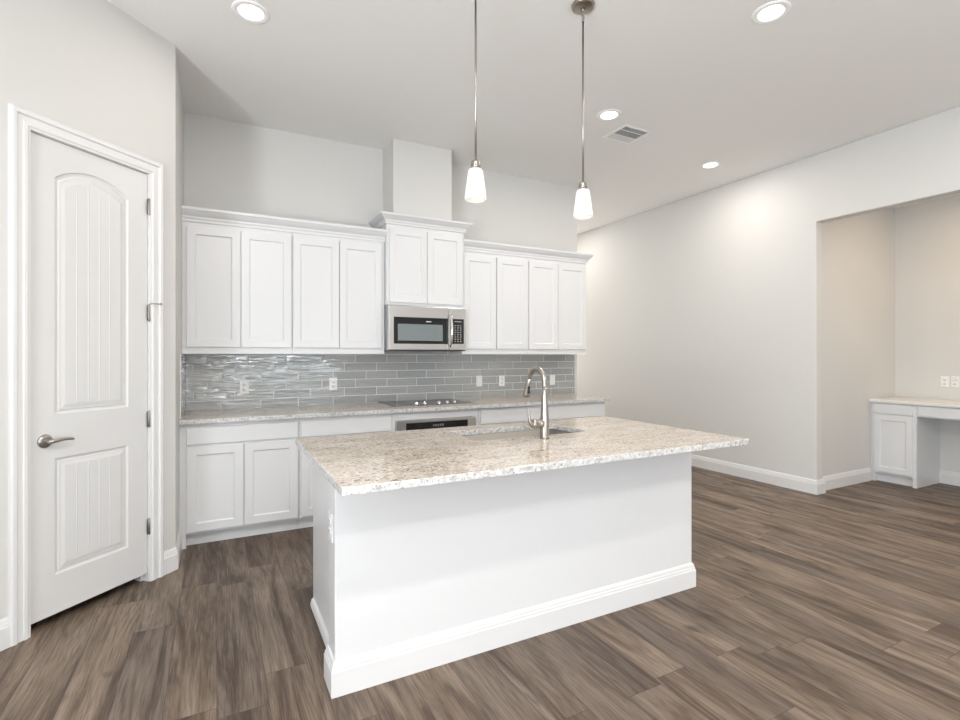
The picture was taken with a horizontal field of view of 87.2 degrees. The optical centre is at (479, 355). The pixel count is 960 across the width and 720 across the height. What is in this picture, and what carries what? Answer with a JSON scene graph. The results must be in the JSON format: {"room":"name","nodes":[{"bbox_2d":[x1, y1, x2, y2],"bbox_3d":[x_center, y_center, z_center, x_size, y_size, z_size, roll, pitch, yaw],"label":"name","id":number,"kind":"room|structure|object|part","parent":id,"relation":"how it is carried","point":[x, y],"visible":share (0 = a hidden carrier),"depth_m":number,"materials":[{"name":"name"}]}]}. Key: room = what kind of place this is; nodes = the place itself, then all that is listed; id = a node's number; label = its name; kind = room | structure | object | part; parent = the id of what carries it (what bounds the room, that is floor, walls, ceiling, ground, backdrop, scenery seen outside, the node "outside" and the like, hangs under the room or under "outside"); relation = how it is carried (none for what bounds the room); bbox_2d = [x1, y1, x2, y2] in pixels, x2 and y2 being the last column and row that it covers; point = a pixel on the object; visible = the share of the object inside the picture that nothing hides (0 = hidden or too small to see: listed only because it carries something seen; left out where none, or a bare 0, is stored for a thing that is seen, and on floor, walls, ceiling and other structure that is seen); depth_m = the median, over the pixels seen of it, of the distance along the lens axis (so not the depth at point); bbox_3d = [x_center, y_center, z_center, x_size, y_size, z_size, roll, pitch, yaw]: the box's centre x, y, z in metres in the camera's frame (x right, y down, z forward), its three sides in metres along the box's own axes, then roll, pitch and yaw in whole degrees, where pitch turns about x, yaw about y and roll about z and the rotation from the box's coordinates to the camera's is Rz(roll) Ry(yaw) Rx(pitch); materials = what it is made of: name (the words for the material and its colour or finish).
{"room":"kitchen","nodes":[
{"label":"kitchen","id":0,"kind":"room"},
{"bbox_2d":[0,0,174,619],"bbox_3d":[-2.192,-0.305,2.643,0.120,3.343,1.250,0,0,17],"label":"wall","id":1,"kind":"structure","parent":0,"point":[90,67],"depth_m":2.74,"materials":[{"name":"white paint"}]},
{"bbox_2d":[0,617,9,651],"bbox_3d":[-2.852,1.296,1.767,1.769,0.140,0.234,0,0,-36],"label":"baseboard","id":2,"kind":"structure","parent":1,"relation":"attached to","point":[4,623],"depth_m":2.34,"materials":[{"name":"white paint"}]},
{"bbox_2d":[8,103,163,646],"bbox_3d":[-2.128,0.092,2.757,0.174,2.547,0.799,0,0,17],"label":"door","id":3,"kind":"structure","parent":1,"relation":"in","point":[86,212],"depth_m":2.67,"materials":[{"name":"white paint"}]},
{"bbox_3d":[-2.148,0.429,2.507,0.053,0.068,0.068,0,0,17],"label":"handle","id":4,"kind":"part","parent":3,"relation":"part of","materials":[{"name":"silver metal"}]},
{"bbox_3d":[-2.112,0.428,2.551,0.020,0.022,0.116,0,0,20],"label":"lever","id":5,"kind":"part","parent":3,"relation":"part of","materials":[{"name":"silver metal"}]},
{"bbox_2d":[175,47,183,546],"bbox_3d":[-2.228,-0.305,3.630,0.120,3.343,0.983,0,0,-28],"label":"wall","id":6,"kind":"structure","parent":0,"point":[179,109],"depth_m":3.48,"materials":[{"name":"white paint"}]},
{"bbox_2d":[164,530,181,574],"bbox_3d":[-2.017,1.296,3.359,0.077,0.140,0.487,0,0,-19],"label":"baseboard","id":7,"kind":"structure","parent":6,"relation":"attached to","point":[172,556],"depth_m":3.19,"materials":[{"name":"white paint"}]},
{"bbox_2d":[180,354,185,418],"bbox_3d":[-2.264,0.220,3.840,0.010,0.463,0.574,0,0,-28],"label":"tile backsplash","id":8,"kind":"structure","parent":6,"relation":"attached to","point":[182,356],"depth_m":3.72,"materials":[{"name":"grey tile"}]},
{"bbox_2d":[184,112,576,401],"bbox_3d":[-1.483,-0.305,6.524,4.120,3.343,3.460,0,0,-28],"label":"wall","id":9,"kind":"structure","parent":0,"point":[229,165],"depth_m":4.60,"materials":[{"name":"white paint"}]},
{"bbox_2d":[182,221,291,353],"bbox_3d":[-1.976,-0.515,4.130,0.788,1.007,0.325,0,0,-28],"label":"upper cabinet","id":10,"kind":"object","parent":9,"relation":"attached to","point":[237,281],"visible":1,"depth_m":3.98,"materials":[{"name":"white paint"}]},
{"bbox_3d":[-2.065,-0.524,3.911,0.369,0.920,0.019,0,0,-28],"label":"door","id":11,"kind":"part","parent":10,"relation":"part of","materials":[{"name":"white paint"}]},
{"bbox_3d":[-1.729,-0.524,4.086,0.373,0.920,0.019,0,0,-28],"label":"door","id":12,"kind":"part","parent":10,"relation":"part of","materials":[{"name":"white paint"}]},
{"bbox_2d":[182,205,386,241],"bbox_3d":[-1.546,-1.070,4.158,1.576,0.102,0.061,0,0,-28],"label":"crown molding","id":13,"kind":"structure","parent":10,"relation":"attached to","point":[189,213],"depth_m":4.11,"materials":[{"name":"white paint"}]},
{"bbox_2d":[292,233,383,353],"bbox_3d":[-1.277,-0.515,4.495,0.784,1.007,0.325,0,0,-28],"label":"upper cabinet","id":14,"kind":"object","parent":9,"relation":"attached to","point":[338,283],"visible":0.97,"depth_m":4.33,"materials":[{"name":"white paint"}]},
{"bbox_3d":[-1.385,-0.524,4.266,0.374,0.920,0.019,0,0,-28],"label":"door","id":15,"kind":"part","parent":14,"relation":"part of","materials":[{"name":"white paint"}]},
{"bbox_3d":[-1.049,-0.524,4.441,0.372,0.920,0.019,0,0,-28],"label":"door","id":16,"kind":"part","parent":14,"relation":"part of","materials":[{"name":"white paint"}]},
{"bbox_2d":[186,354,573,410],"bbox_3d":[-0.641,0.220,5.006,3.946,0.463,0.010,0,0,-28],"label":"tile backsplash","id":17,"kind":"structure","parent":9,"relation":"attached to","point":[212,380],"depth_m":4.75,"materials":[{"name":"grey tile"}]},
{"bbox_2d":[240,380,248,393],"bbox_3d":[-2.003,0.269,4.283,0.071,0.116,0.009,0,0,-28],"label":"wall outlet","id":18,"kind":"object","parent":17,"relation":"attached to","point":[244,384],"visible":1,"depth_m":4.28,"materials":[{"name":"white plastic"}]},
{"bbox_2d":[329,378,336,389],"bbox_3d":[-1.347,0.263,4.625,0.071,0.116,0.009,0,0,-28],"label":"wall outlet","id":19,"kind":"object","parent":17,"relation":"attached to","point":[332,381],"visible":1,"depth_m":4.62,"materials":[{"name":"white plastic"}]},
{"bbox_2d":[476,375,481,386],"bbox_3d":[-0.007,0.272,5.324,0.071,0.116,0.010,0,0,-28],"label":"light switch","id":20,"kind":"object","parent":17,"relation":"attached to","point":[478,378],"visible":1,"depth_m":5.32,"materials":[{"name":"white plastic"}]},
{"bbox_2d":[499,375,504,385],"bbox_3d":[0.237,0.276,5.453,0.071,0.116,0.009,0,0,-28],"label":"wall outlet","id":21,"kind":"object","parent":17,"relation":"attached to","point":[501,377],"visible":1,"depth_m":5.45,"materials":[{"name":"white plastic"}]},
{"bbox_2d":[550,375,554,384],"bbox_3d":[0.830,0.280,5.761,0.071,0.116,0.010,0,0,-28],"label":"light switch","id":22,"kind":"object","parent":17,"relation":"attached to","point":[552,377],"visible":1,"depth_m":5.76,"materials":[{"name":"white plastic"}]},
{"bbox_2d":[384,351,446,353],"bbox_3d":[-0.667,-0.029,4.992,0.742,0.033,0.010,0,0,-28],"label":"tile strip","id":23,"kind":"object","parent":9,"relation":"attached to","point":[385,352],"visible":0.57,"depth_m":5.00,"materials":[{"name":"grey tile"}]},
{"bbox_2d":[449,251,527,353],"bbox_3d":[0.091,-0.515,5.209,0.758,1.007,0.325,0,0,-28],"label":"upper cabinet","id":24,"kind":"object","parent":9,"relation":"attached to","point":[495,285],"visible":0.93,"depth_m":5.07,"materials":[{"name":"white paint"}]},
{"bbox_3d":[-0.001,-0.524,4.988,0.359,0.920,0.019,0,0,-28],"label":"door","id":25,"kind":"part","parent":24,"relation":"part of","materials":[{"name":"white paint"}]},
{"bbox_3d":[0.332,-0.524,5.162,0.366,0.920,0.019,0,0,-28],"label":"door","id":26,"kind":"part","parent":24,"relation":"part of","materials":[{"name":"white paint"}]},
{"bbox_2d":[464,239,593,263],"bbox_3d":[0.472,-1.070,5.385,1.598,0.102,0.368,0,0,-28],"label":"crown molding","id":27,"kind":"structure","parent":24,"relation":"attached to","point":[469,245],"depth_m":5.21,"materials":[{"name":"white paint"}]},
{"bbox_2d":[527,258,585,353],"bbox_3d":[0.772,-0.515,5.565,0.774,1.007,0.325,0,0,-28],"label":"upper cabinet","id":28,"kind":"object","parent":9,"relation":"attached to","point":[556,289],"visible":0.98,"depth_m":5.41,"materials":[{"name":"white paint"}]},
{"bbox_3d":[0.672,-0.524,5.340,0.366,0.920,0.019,0,0,-28],"label":"door","id":29,"kind":"part","parent":28,"relation":"part of","materials":[{"name":"white paint"}]},
{"bbox_3d":[1.005,-0.524,5.514,0.374,0.920,0.019,0,0,-28],"label":"door","id":30,"kind":"part","parent":28,"relation":"part of","materials":[{"name":"white paint"}]},
{"bbox_2d":[383,138,451,231],"bbox_3d":[-0.602,-1.556,4.853,0.584,0.843,0.319,0,0,-28],"label":"wall","id":31,"kind":"structure","parent":0,"point":[417,177],"depth_m":4.71,"materials":[{"name":"white paint"}]},
{"bbox_2d":[380,224,463,307],"bbox_3d":[-0.575,-0.817,4.833,0.766,0.722,0.375,0,0,-28],"label":"upper cabinet","id":32,"kind":"object","parent":31,"relation":"attached to","point":[423,266],"visible":0.95,"depth_m":4.64,"materials":[{"name":"white paint"}]},
{"bbox_3d":[-0.654,-0.811,4.591,0.359,0.666,0.019,0,0,-28],"label":"door","id":33,"kind":"part","parent":32,"relation":"part of","materials":[{"name":"white paint"}]},
{"bbox_2d":[368,211,472,232],"bbox_3d":[-0.564,-1.222,4.812,0.900,0.087,0.424,0,0,-28],"label":"crown molding","id":34,"kind":"structure","parent":32,"relation":"attached to","point":[382,218],"depth_m":4.63,"materials":[{"name":"white paint"}]},
{"bbox_2d":[384,304,465,350],"bbox_3d":[-0.550,-0.246,4.781,0.760,0.412,0.478,0,0,-28],"label":"microwave","id":35,"kind":"object","parent":32,"relation":"attached to","point":[406,327],"visible":0.99,"depth_m":4.61,"materials":[{"name":"grey metal"}]},
{"bbox_3d":[-0.533,-0.224,4.597,0.524,0.240,0.002,0,0,-28],"label":"door glass","id":36,"kind":"part","parent":35,"relation":"part of","materials":[{"name":"black glass"}]},
{"bbox_3d":[-0.270,-0.234,4.697,0.023,0.335,0.069,0,0,-28],"label":"handle","id":37,"kind":"part","parent":35,"relation":"part of","materials":[{"name":"silver metal"}]},
{"bbox_3d":[-0.219,-0.247,4.777,0.172,0.394,0.027,0,0,-28],"label":"control panel","id":38,"kind":"part","parent":35,"relation":"part of","materials":[{"name":"silver metal"}]},
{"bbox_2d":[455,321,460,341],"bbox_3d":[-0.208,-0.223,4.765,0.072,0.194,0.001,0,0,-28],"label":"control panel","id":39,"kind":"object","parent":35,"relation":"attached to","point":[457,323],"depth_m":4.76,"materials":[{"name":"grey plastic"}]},
{"bbox_3d":[-0.332,-0.811,4.759,0.359,0.666,0.019,0,0,-28],"label":"door","id":40,"kind":"part","parent":32,"relation":"part of","materials":[{"name":"white paint"}]},
{"bbox_2d":[0,466,959,719],"bbox_3d":[0.864,1.426,3.046,9.850,0.120,12.100,0,0,-28],"label":"floor","id":41,"kind":"structure","parent":0,"point":[841,603],"depth_m":2.36,"materials":[{"name":"brown wood"}]},
{"bbox_2d":[179,418,298,548],"bbox_3d":[-1.897,0.925,3.991,0.799,0.882,0.644,0,0,-28],"label":"base cabinet","id":42,"kind":"object","parent":41,"relation":"on","point":[237,479],"visible":0.88,"depth_m":3.70,"materials":[{"name":"white paint"}]},
{"bbox_3d":[-1.907,0.951,3.634,0.363,0.601,0.019,0,0,-28],"label":"door","id":43,"kind":"part","parent":42,"relation":"part of","materials":[{"name":"white paint"}]},
{"bbox_3d":[-1.738,0.574,3.722,0.745,0.121,0.019,0,0,-28],"label":"drawer","id":44,"kind":"part","parent":42,"relation":"part of","materials":[{"name":"white paint"}]},
{"bbox_3d":[-1.573,0.951,3.808,0.375,0.601,0.019,0,0,-28],"label":"door","id":45,"kind":"part","parent":42,"relation":"part of","materials":[{"name":"white paint"}]},
{"bbox_2d":[298,413,391,528],"bbox_3d":[-1.212,0.925,4.349,0.742,0.882,0.644,0,0,-28],"label":"base cabinet","id":46,"kind":"object","parent":41,"relation":"on","point":[370,423],"visible":0.24,"depth_m":3.98,"materials":[{"name":"white paint"}]},
{"bbox_3d":[-1.230,0.951,3.987,0.357,0.601,0.019,0,0,-28],"label":"door","id":47,"kind":"part","parent":46,"relation":"part of","materials":[{"name":"white paint"}]},
{"bbox_3d":[-1.068,0.574,4.072,0.722,0.121,0.019,0,0,-28],"label":"drawer","id":48,"kind":"part","parent":46,"relation":"part of","materials":[{"name":"white paint"}]},
{"bbox_2d":[392,408,477,430],"bbox_3d":[-0.521,0.925,4.718,0.820,0.882,0.620,0,0,-28],"label":"base cabinet","id":49,"kind":"object","parent":41,"relation":"on","point":[461,412],"visible":0.07,"depth_m":4.43,"materials":[{"name":"white paint"}]},
{"bbox_2d":[395,416,475,430],"bbox_3d":[-0.489,0.880,4.654,0.756,0.648,0.635,0,0,-28],"label":"wall oven","id":50,"kind":"object","parent":49,"relation":"in","point":[417,424],"visible":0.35,"depth_m":4.41,"materials":[{"name":"silver metal"}]},
{"bbox_3d":[-0.369,0.621,4.421,0.583,0.082,0.003,0,0,-28],"label":"display glass","id":51,"kind":"part","parent":50,"relation":"part of","materials":[{"name":"black glass"}]},
{"bbox_2d":[310,452,695,698],"bbox_3d":[0.150,0.924,2.858,2.116,0.883,0.842,0,0,-28],"label":"kitchen island","id":52,"kind":"object","parent":41,"relation":"on","point":[413,580],"visible":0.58,"depth_m":2.38,"materials":[{"name":"white paint"}]},
{"bbox_3d":[-0.762,1.345,2.456,0.018,0.042,0.671,0,0,-28],"label":"shoe molding","id":53,"kind":"part","parent":52,"relation":"part of","materials":[{"name":"white paint"}]},
{"bbox_3d":[-0.750,0.924,2.471,0.018,0.883,0.694,0,0,-28],"label":"panel","id":54,"kind":"part","parent":52,"relation":"part of","materials":[{"name":"white paint"}]},
{"bbox_2d":[328,510,332,542],"bbox_3d":[-0.618,0.706,2.080,0.009,0.116,0.071,0,0,-28],"label":"wall outlet","id":55,"kind":"object","parent":52,"relation":"attached to","point":[330,515],"visible":1,"depth_m":2.07,"materials":[{"name":"white plastic"}]},
{"bbox_3d":[0.306,1.296,2.560,2.106,0.140,0.159,0,0,-28],"label":"baseboard","id":56,"kind":"part","parent":52,"relation":"part of","materials":[{"name":"white paint"}]},
{"bbox_2d":[295,416,748,495],"bbox_3d":[0.226,0.467,2.733,2.174,0.030,1.153,0,0,-28],"label":"island countertop","id":57,"kind":"structure","parent":52,"relation":"on","point":[354,464],"depth_m":2.42,"materials":[{"name":"beige stone"}]},
{"bbox_2d":[462,429,571,440],"bbox_3d":[0.229,0.598,2.994,0.775,0.230,0.401,0,0,-28],"label":"sink","id":58,"kind":"object","parent":57,"relation":"in","point":[526,433],"visible":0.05,"depth_m":3.17,"materials":[{"name":"grey metal"}]},
{"bbox_2d":[522,367,549,438],"bbox_3d":[0.272,0.257,2.806,0.142,0.389,0.233,0,0,-28],"label":"kitchen faucet","id":59,"kind":"object","parent":57,"relation":"on","point":[542,423],"visible":1,"depth_m":2.73,"materials":[{"name":"silver metal"}]},
{"bbox_3d":[0.271,0.335,2.704,0.046,0.102,0.028,0,0,-28],"label":"lever","id":60,"kind":"part","parent":59,"relation":"part of","materials":[{"name":"silver metal"}]},
{"bbox_3d":[0.318,0.122,2.812,0.029,0.119,0.177,0,0,-28],"label":"spout","id":61,"kind":"part","parent":59,"relation":"part of","materials":[{"name":"silver metal"}]},
{"bbox_3d":[0.309,0.370,2.724,0.072,0.054,0.054,0,0,-28],"label":"handle","id":62,"kind":"part","parent":59,"relation":"part of","materials":[{"name":"silver metal"}]},
{"bbox_2d":[478,405,540,424],"bbox_3d":[0.175,0.925,5.073,0.736,0.882,0.644,0,0,-28],"label":"base cabinet","id":63,"kind":"object","parent":41,"relation":"on","point":[498,415],"visible":0.09,"depth_m":4.76,"materials":[{"name":"white paint"}]},
{"bbox_2d":[548,402,604,419],"bbox_3d":[0.842,0.925,5.421,0.764,0.882,0.644,0,0,-28],"label":"base cabinet","id":64,"kind":"object","parent":41,"relation":"on","point":[589,409],"visible":0.09,"depth_m":5.13,"materials":[{"name":"white paint"}]},
{"bbox_2d":[179,394,610,424],"bbox_3d":[-0.513,0.467,4.696,3.906,0.030,0.677,0,0,-28],"label":"countertop","id":65,"kind":"structure","parent":64,"relation":"on","point":[311,411],"depth_m":4.28,"materials":[{"name":"beige stone"}]},
{"bbox_2d":[378,399,474,407],"bbox_3d":[-0.511,0.434,4.753,0.774,0.034,0.530,0,0,-28],"label":"cooktop","id":66,"kind":"object","parent":65,"relation":"in","point":[430,402],"visible":1,"depth_m":4.65,"materials":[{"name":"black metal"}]},
{"bbox_2d":[870,397,959,488],"bbox_3d":[4.879,0.921,4.919,0.554,0.890,1.624,0,0,-28],"label":"desk","id":67,"kind":"object","parent":41,"relation":"on","point":[905,432],"visible":1,"depth_m":5.29,"materials":[{"name":"white paint"}]},
{"bbox_3d":[4.375,0.945,5.341,0.019,0.613,0.349,0,0,-28],"label":"door","id":68,"kind":"part","parent":67,"relation":"part of","materials":[{"name":"white paint"}]},
{"bbox_3d":[4.375,0.573,5.341,0.019,0.103,0.349,0,0,-28],"label":"drawer","id":69,"kind":"part","parent":67,"relation":"part of","materials":[{"name":"white paint"}]},
{"bbox_3d":[4.655,0.570,4.804,0.019,0.103,0.768,0,0,-28],"label":"drawer","id":70,"kind":"part","parent":67,"relation":"part of","materials":[{"name":"white paint"}]},
{"bbox_2d":[107,0,959,233],"bbox_3d":[0.079,-2.037,2.636,8.080,0.120,12.100,0,0,-28],"label":"ceiling","id":71,"kind":"structure","parent":0,"point":[709,82],"depth_m":3.60,"materials":[{"name":"white paint"}]},
{"bbox_2d":[231,0,269,23],"bbox_3d":[-1.319,-1.974,2.902,0.204,0.007,0.204,0,0,-28],"label":"recessed light","id":72,"kind":"object","parent":71,"relation":"in","point":[249,11],"visible":1,"depth_m":2.89,"materials":[{"name":"white plastic"}]},
{"bbox_2d":[465,0,485,202],"bbox_3d":[-0.022,-1.377,2.527,0.130,1.201,0.130,0,0,-28],"label":"pendant lamp","id":73,"kind":"object","parent":71,"relation":"hanging from","point":[475,192],"visible":1,"depth_m":2.50,"materials":[{"name":"white glass"}]},
{"bbox_3d":[-0.022,-0.854,2.527,0.109,0.156,0.109,0,0,-28],"label":"lamp shade","id":74,"kind":"part","parent":73,"relation":"part of","materials":[{"name":"white glass"}]},
{"bbox_3d":[-0.022,-1.440,2.527,0.015,0.923,0.015,0,0,-28],"label":"stem","id":75,"kind":"part","parent":73,"relation":"part of","materials":[{"name":"silver metal"}]},
{"bbox_2d":[571,0,594,219],"bbox_3d":[0.581,-1.377,2.841,0.130,1.201,0.130,0,0,-28],"label":"pendant lamp","id":76,"kind":"object","parent":71,"relation":"hanging from","point":[582,207],"visible":1,"depth_m":2.83,"materials":[{"name":"white glass"}]},
{"bbox_3d":[0.581,-1.440,2.841,0.015,0.923,0.015,0,0,-28],"label":"stem","id":77,"kind":"part","parent":76,"relation":"part of","materials":[{"name":"silver metal"}]},
{"bbox_3d":[0.581,-0.854,2.841,0.109,0.156,0.109,0,0,-28],"label":"lamp shade","id":78,"kind":"part","parent":76,"relation":"part of","materials":[{"name":"white glass"}]},
{"bbox_2d":[596,109,621,120],"bbox_3d":[1.062,-1.974,4.146,0.204,0.007,0.204,0,0,-28],"label":"recessed light","id":79,"kind":"object","parent":71,"relation":"in","point":[609,114],"visible":1,"depth_m":4.14,"materials":[{"name":"white plastic"}]},
{"bbox_2d":[602,124,651,143],"bbox_3d":[1.316,-1.974,4.512,0.320,0.006,0.290,0,0,-28],"label":"ceiling vent","id":80,"kind":"object","parent":71,"relation":"in","point":[627,134],"visible":1,"depth_m":4.50,"materials":[{"name":"white metal"}]},
{"bbox_2d":[700,161,720,168],"bbox_3d":[2.395,-1.974,5.236,0.204,0.007,0.204,0,0,-28],"label":"recessed light","id":81,"kind":"object","parent":71,"relation":"in","point":[713,164],"visible":1,"depth_m":5.23,"materials":[{"name":"white plastic"}]},
{"bbox_2d":[751,0,791,24],"bbox_3d":[1.678,-1.974,2.907,0.204,0.007,0.204,0,0,-28],"label":"recessed light","id":82,"kind":"object","parent":71,"relation":"in","point":[773,11],"visible":1,"depth_m":2.90,"materials":[{"name":"white plastic"}]},
{"bbox_2d":[577,106,959,479],"bbox_3d":[3.614,-0.305,4.482,0.116,3.343,11.800,0,0,-28],"label":"wall","id":83,"kind":"structure","parent":0,"point":[704,311],"depth_m":5.65,"materials":[{"name":"white paint"}]},
{"bbox_2d":[691,454,825,494],"bbox_3d":[2.123,1.296,7.337,0.150,0.140,5.357,0,0,-28],"label":"baseboard","id":84,"kind":"structure","parent":83,"relation":"attached to","point":[807,485],"depth_m":5.42,"materials":[{"name":"white paint"}]},
{"bbox_2d":[823,208,894,475],"bbox_3d":[4.091,-0.157,5.492,1.664,3.045,0.120,0,0,-28],"label":"wall","id":85,"kind":"structure","parent":0,"point":[859,250],"depth_m":5.36,"materials":[{"name":"white paint"}]},
{"bbox_2d":[823,467,870,489],"bbox_3d":[3.825,1.296,5.276,0.994,0.140,0.017,0,0,-28],"label":"baseboard","id":86,"kind":"structure","parent":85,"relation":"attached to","point":[843,479],"depth_m":5.28,"materials":[{"name":"white paint"}]},
{"bbox_2d":[894,193,959,207],"bbox_3d":[4.712,-1.729,4.302,1.664,0.100,2.805,0,0,-28],"label":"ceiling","id":87,"kind":"structure","parent":0,"point":[958,193],"depth_m":5.47,"materials":[{"name":"white paint"}]},
{"bbox_2d":[895,195,959,472],"bbox_3d":[5.424,-0.157,4.606,0.120,3.045,2.685,0,0,-28],"label":"wall","id":88,"kind":"structure","parent":0,"point":[927,234],"depth_m":5.49,"materials":[{"name":"white paint"}]},
{"bbox_2d":[941,376,948,386],"bbox_3d":[4.952,0.278,5.370,0.009,0.116,0.071,0,0,-28],"label":"wall outlet","id":89,"kind":"object","parent":88,"relation":"attached to","point":[944,379],"visible":1,"depth_m":5.37,"materials":[{"name":"white plastic"}]},
{"bbox_2d":[939,470,959,485],"bbox_3d":[5.117,1.296,5.046,0.017,0.140,0.810,0,0,-28],"label":"baseboard","id":90,"kind":"structure","parent":88,"relation":"attached to","point":[945,477],"depth_m":5.33,"materials":[{"name":"white paint"}]},
{"bbox_2d":[951,376,959,386],"bbox_3d":[4.991,0.278,5.295,0.009,0.116,0.071,0,0,-28],"label":"wall outlet","id":91,"kind":"object","parent":88,"relation":"attached to","point":[955,380],"visible":1,"depth_m":5.29,"materials":[{"name":"white plastic"}]}
]}

